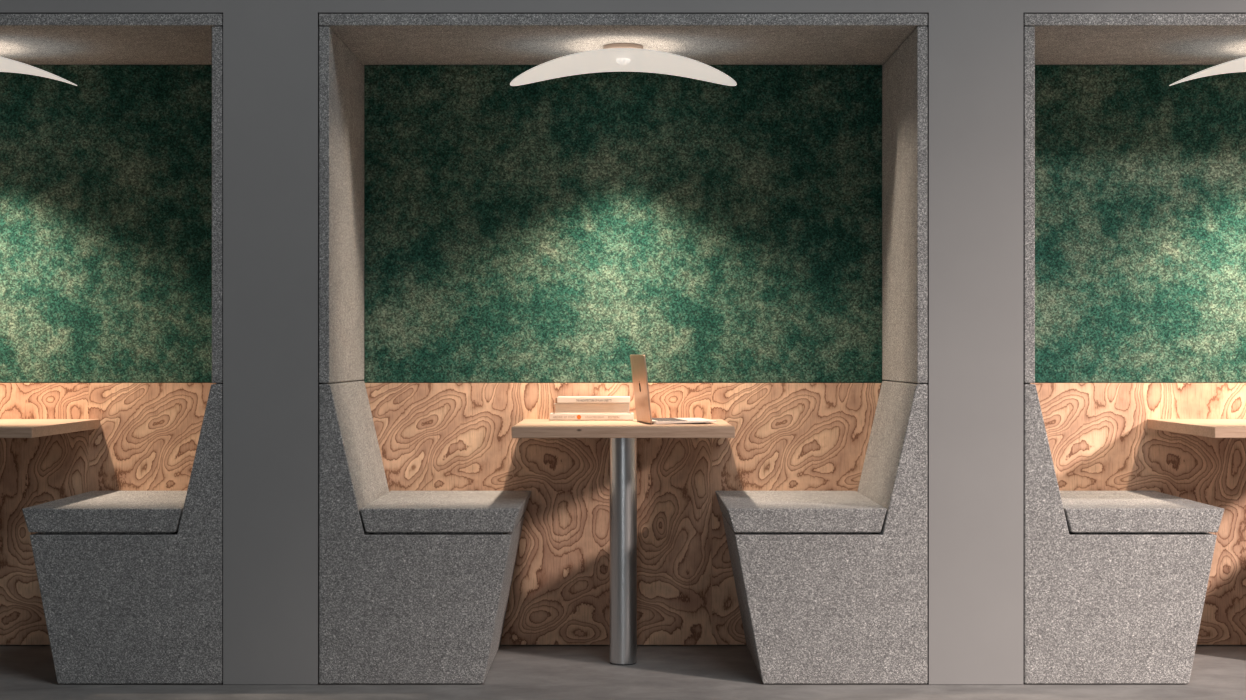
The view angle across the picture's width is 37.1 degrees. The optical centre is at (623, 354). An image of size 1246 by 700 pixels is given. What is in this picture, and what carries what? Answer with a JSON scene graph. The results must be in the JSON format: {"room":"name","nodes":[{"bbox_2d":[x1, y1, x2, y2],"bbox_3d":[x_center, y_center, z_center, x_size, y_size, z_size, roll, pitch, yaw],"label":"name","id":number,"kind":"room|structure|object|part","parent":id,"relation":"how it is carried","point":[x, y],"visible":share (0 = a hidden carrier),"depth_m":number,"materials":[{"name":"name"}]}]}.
{"room":"office booth area","nodes":[
{"label":"office booth area","id":0,"kind":"room"},
{"bbox_2d":[0,0,1245,683],"bbox_3d":[1.200,-0.627,5.675,12.800,3.098,0.950,0,0,0],"label":"wall","id":1,"kind":"structure","parent":0,"point":[271,383],"depth_m":5.20,"materials":[{"name":"grey paint"}]},
{"bbox_2d":[0,14,222,383],"bbox_3d":[-1.976,-0.437,5.559,1.705,1.038,0.718,0,0,0],"label":"surround","id":2,"kind":"object","parent":1,"relation":"attached to","point":[30,39],"visible":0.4,"depth_m":5.25,"materials":[{"name":"grey fabric"}]},
{"bbox_2d":[0,57,76,85],"bbox_3d":[-1.976,-0.865,5.550,0.683,0.116,0.436,0,0,0],"label":"lamp","id":3,"kind":"object","parent":2,"relation":"attached to","point":[6,65],"visible":1,"depth_m":5.59,"materials":[{"name":"white plastic"}]},
{"bbox_2d":[0,65,211,382],"bbox_3d":[-1.976,-0.417,5.909,1.645,1.010,0.017,0,0,0],"label":"panel","id":4,"kind":"object","parent":2,"relation":"attached to","point":[106,178],"visible":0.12,"depth_m":5.90,"materials":[{"name":"green fabric"}]},
{"bbox_3d":[-1.976,-0.939,5.559,1.705,0.033,0.718,0,0,0],"label":"panel","id":5,"kind":"part","parent":2,"relation":"part of","materials":[{"name":"grey fabric"}]},
{"bbox_3d":[-1.138,-0.421,5.559,0.029,1.005,0.718,0,0,0],"label":"panel","id":6,"kind":"part","parent":2,"relation":"part of","materials":[{"name":"grey fabric"}]},
{"bbox_2d":[319,14,927,383],"bbox_3d":[0.000,-0.437,5.559,1.705,1.038,0.718,0,0,0],"label":"surround","id":7,"kind":"object","parent":1,"relation":"attached to","point":[347,42],"visible":0.98,"depth_m":5.39,"materials":[{"name":"grey fabric"}]},
{"bbox_3d":[-0.838,-0.421,5.559,0.029,1.005,0.718,0,0,0],"label":"panel","id":8,"kind":"part","parent":7,"relation":"part of","materials":[{"name":"grey fabric"}]},
{"bbox_2d":[364,65,881,382],"bbox_3d":[0.000,-0.417,5.909,1.645,1.010,0.017,0,0,0],"label":"panel","id":9,"kind":"object","parent":7,"relation":"attached to","point":[566,229],"visible":0.96,"depth_m":5.90,"materials":[{"name":"green fabric"}]},
{"bbox_2d":[510,43,736,85],"bbox_3d":[0.000,-0.865,5.550,0.683,0.116,0.436,0,0,0],"label":"lamp","id":10,"kind":"object","parent":7,"relation":"attached to","point":[614,57],"visible":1,"depth_m":5.54,"materials":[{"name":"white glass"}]},
{"bbox_3d":[0.000,-0.939,5.559,1.705,0.033,0.718,0,0,0],"label":"panel","id":11,"kind":"part","parent":7,"relation":"part of","materials":[{"name":"grey fabric"}]},
{"bbox_3d":[0.838,-0.421,5.559,0.029,1.005,0.718,0,0,0],"label":"panel","id":12,"kind":"part","parent":7,"relation":"part of","materials":[{"name":"grey fabric"}]},
{"bbox_2d":[1023,14,1245,383],"bbox_3d":[1.976,-0.437,5.559,1.705,1.038,0.718,0,0,0],"label":"surround","id":13,"kind":"object","parent":1,"relation":"attached to","point":[1048,39],"visible":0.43,"depth_m":5.25,"materials":[{"name":"grey fabric"}]},
{"bbox_3d":[1.138,-0.421,5.559,0.029,1.005,0.718,0,0,0],"label":"panel","id":14,"kind":"part","parent":13,"relation":"part of","materials":[{"name":"grey fabric"}]},
{"bbox_3d":[1.976,-0.939,5.559,1.705,0.033,0.718,0,0,0],"label":"panel","id":15,"kind":"part","parent":13,"relation":"part of","materials":[{"name":"grey fabric"}]},
{"bbox_2d":[1035,65,1245,382],"bbox_3d":[1.976,-0.417,5.909,1.645,1.010,0.017,0,0,0],"label":"panel","id":16,"kind":"object","parent":13,"relation":"attached to","point":[1140,179],"visible":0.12,"depth_m":5.90,"materials":[{"name":"green fabric"}]},
{"bbox_2d":[1169,57,1245,85],"bbox_3d":[1.976,-0.865,5.550,0.683,0.116,0.436,0,0,0],"label":"lamp","id":17,"kind":"object","parent":13,"relation":"attached to","point":[1237,65],"visible":1,"depth_m":5.59,"materials":[{"name":"white plastic"}]},
{"bbox_2d":[0,645,1245,699],"bbox_3d":[1.200,0.974,1.425,12.800,0.100,9.450,0,0,0],"label":"floor","id":18,"kind":"structure","parent":0,"point":[27,672],"depth_m":5.16,"materials":[{"name":"grey concrete"}]},
{"bbox_2d":[0,419,98,437],"bbox_3d":[-1.976,0.564,5.554,0.628,0.721,0.673,0,0,0],"label":"table","id":19,"kind":"object","parent":18,"relation":"on","point":[9,428],"visible":1,"depth_m":5.47,"materials":[{"name":"brown wood"}]},
{"bbox_2d":[0,383,215,644],"bbox_3d":[-1.976,0.504,5.901,1.697,0.830,0.018,0,0,0],"label":"plywood panel","id":20,"kind":"object","parent":18,"relation":"on","point":[146,438],"visible":0.36,"depth_m":5.89,"materials":[{"name":"brown wood"}]},
{"bbox_2d":[22,384,222,683],"bbox_3d":[-1.404,0.503,5.545,0.561,0.842,0.691,0,0,0],"label":"bench","id":21,"kind":"object","parent":18,"relation":"on","point":[131,582],"visible":0.73,"depth_m":5.20,"materials":[{"name":"grey fabric"}]},
{"bbox_2d":[22,491,186,533],"bbox_3d":[-1.461,0.467,5.545,0.447,0.074,0.689,0,0,0],"label":"seat cushion","id":22,"kind":"object","parent":21,"relation":"on","point":[91,512],"depth_m":5.20,"materials":[{"name":"grey fabric"}]},
{"bbox_2d":[319,381,530,683],"bbox_3d":[-0.572,0.503,5.545,0.561,0.842,0.691,0,0,0],"label":"bench","id":23,"kind":"object","parent":18,"relation":"on","point":[415,586],"visible":1,"depth_m":5.20,"materials":[{"name":"grey fabric"}]},
{"bbox_2d":[360,491,530,533],"bbox_3d":[-0.515,0.467,5.545,0.447,0.074,0.689,0,0,0],"label":"seat cushion","id":24,"kind":"object","parent":23,"relation":"on","point":[381,512],"depth_m":5.20,"materials":[{"name":"grey fabric"}]},
{"bbox_2d":[365,383,881,644],"bbox_3d":[0.000,0.504,5.901,1.697,0.830,0.018,0,0,0],"label":"plywood panel","id":25,"kind":"object","parent":18,"relation":"on","point":[431,436],"visible":0.49,"depth_m":5.89,"materials":[{"name":"brown wood"}]},
{"bbox_2d":[512,419,734,664],"bbox_3d":[0.000,0.564,5.554,0.628,0.721,0.673,0,0,0],"label":"table","id":26,"kind":"object","parent":18,"relation":"on","point":[623,435],"visible":1,"depth_m":5.53,"materials":[{"name":"brown wood"}]},
{"bbox_2d":[550,413,633,419],"bbox_3d":[-0.098,0.193,5.820,0.260,0.020,0.131,0,0,0],"label":"book","id":27,"kind":"object","parent":26,"relation":"on","point":[630,416],"visible":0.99,"depth_m":5.75,"materials":[{"name":"white paper"}]},
{"bbox_2d":[554,403,628,413],"bbox_3d":[-0.098,0.167,5.820,0.234,0.032,0.118,0,0,0],"label":"book","id":28,"kind":"object","parent":27,"relation":"on","point":[559,408],"visible":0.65,"depth_m":5.76,"materials":[{"name":"beige paper"}]},
{"bbox_2d":[555,396,629,403],"bbox_3d":[-0.095,0.141,5.815,0.232,0.020,0.116,0,0,0],"label":"book","id":29,"kind":"object","parent":28,"relation":"on","point":[560,399],"visible":1,"depth_m":5.76,"materials":[{"name":"white paper"}]},
{"bbox_2d":[630,355,716,423],"bbox_3d":[0.148,0.101,5.579,0.218,0.204,0.280,0,0,-8],"label":"laptop","id":30,"kind":"object","parent":26,"relation":"on","point":[638,362],"visible":1,"depth_m":5.53,"materials":[{"name":"silver metal"}]},
{"bbox_3d":[0.053,0.100,5.565,0.026,0.202,0.280,0,0,-8],"label":"lid","id":31,"kind":"part","parent":30,"relation":"part of","materials":[{"name":"gold metal"}]},
{"bbox_2d":[715,381,927,683],"bbox_3d":[0.572,0.503,5.545,0.561,0.842,0.691,0,0,0],"label":"bench","id":32,"kind":"object","parent":18,"relation":"on","point":[832,586],"visible":0.99,"depth_m":5.20,"materials":[{"name":"grey fabric"}]},
{"bbox_2d":[715,491,886,533],"bbox_3d":[0.515,0.467,5.545,0.447,0.074,0.689,0,0,0],"label":"seat cushion","id":33,"kind":"object","parent":32,"relation":"on","point":[744,512],"depth_m":5.20,"materials":[{"name":"grey fabric"}]},
{"bbox_2d":[1023,384,1223,683],"bbox_3d":[1.404,0.503,5.545,0.561,0.842,0.691,0,0,0],"label":"bench","id":34,"kind":"object","parent":18,"relation":"on","point":[1115,583],"visible":0.72,"depth_m":5.20,"materials":[{"name":"grey fabric"}]},
{"bbox_2d":[1060,491,1223,533],"bbox_3d":[1.461,0.467,5.545,0.447,0.074,0.689,0,0,0],"label":"seat cushion","id":35,"kind":"object","parent":34,"relation":"on","point":[1081,512],"depth_m":5.20,"materials":[{"name":"grey fabric"}]},
{"bbox_2d":[1030,383,1245,644],"bbox_3d":[1.976,0.504,5.901,1.697,0.830,0.018,0,0,0],"label":"plywood panel","id":36,"kind":"object","parent":18,"relation":"on","point":[1099,437],"visible":0.34,"depth_m":5.89,"materials":[{"name":"brown wood"}]},
{"bbox_2d":[1147,419,1245,437],"bbox_3d":[1.976,0.564,5.554,0.628,0.721,0.673,0,0,0],"label":"table","id":37,"kind":"object","parent":18,"relation":"on","point":[1213,428],"visible":1,"depth_m":5.48,"materials":[{"name":"brown wood"}]}
]}

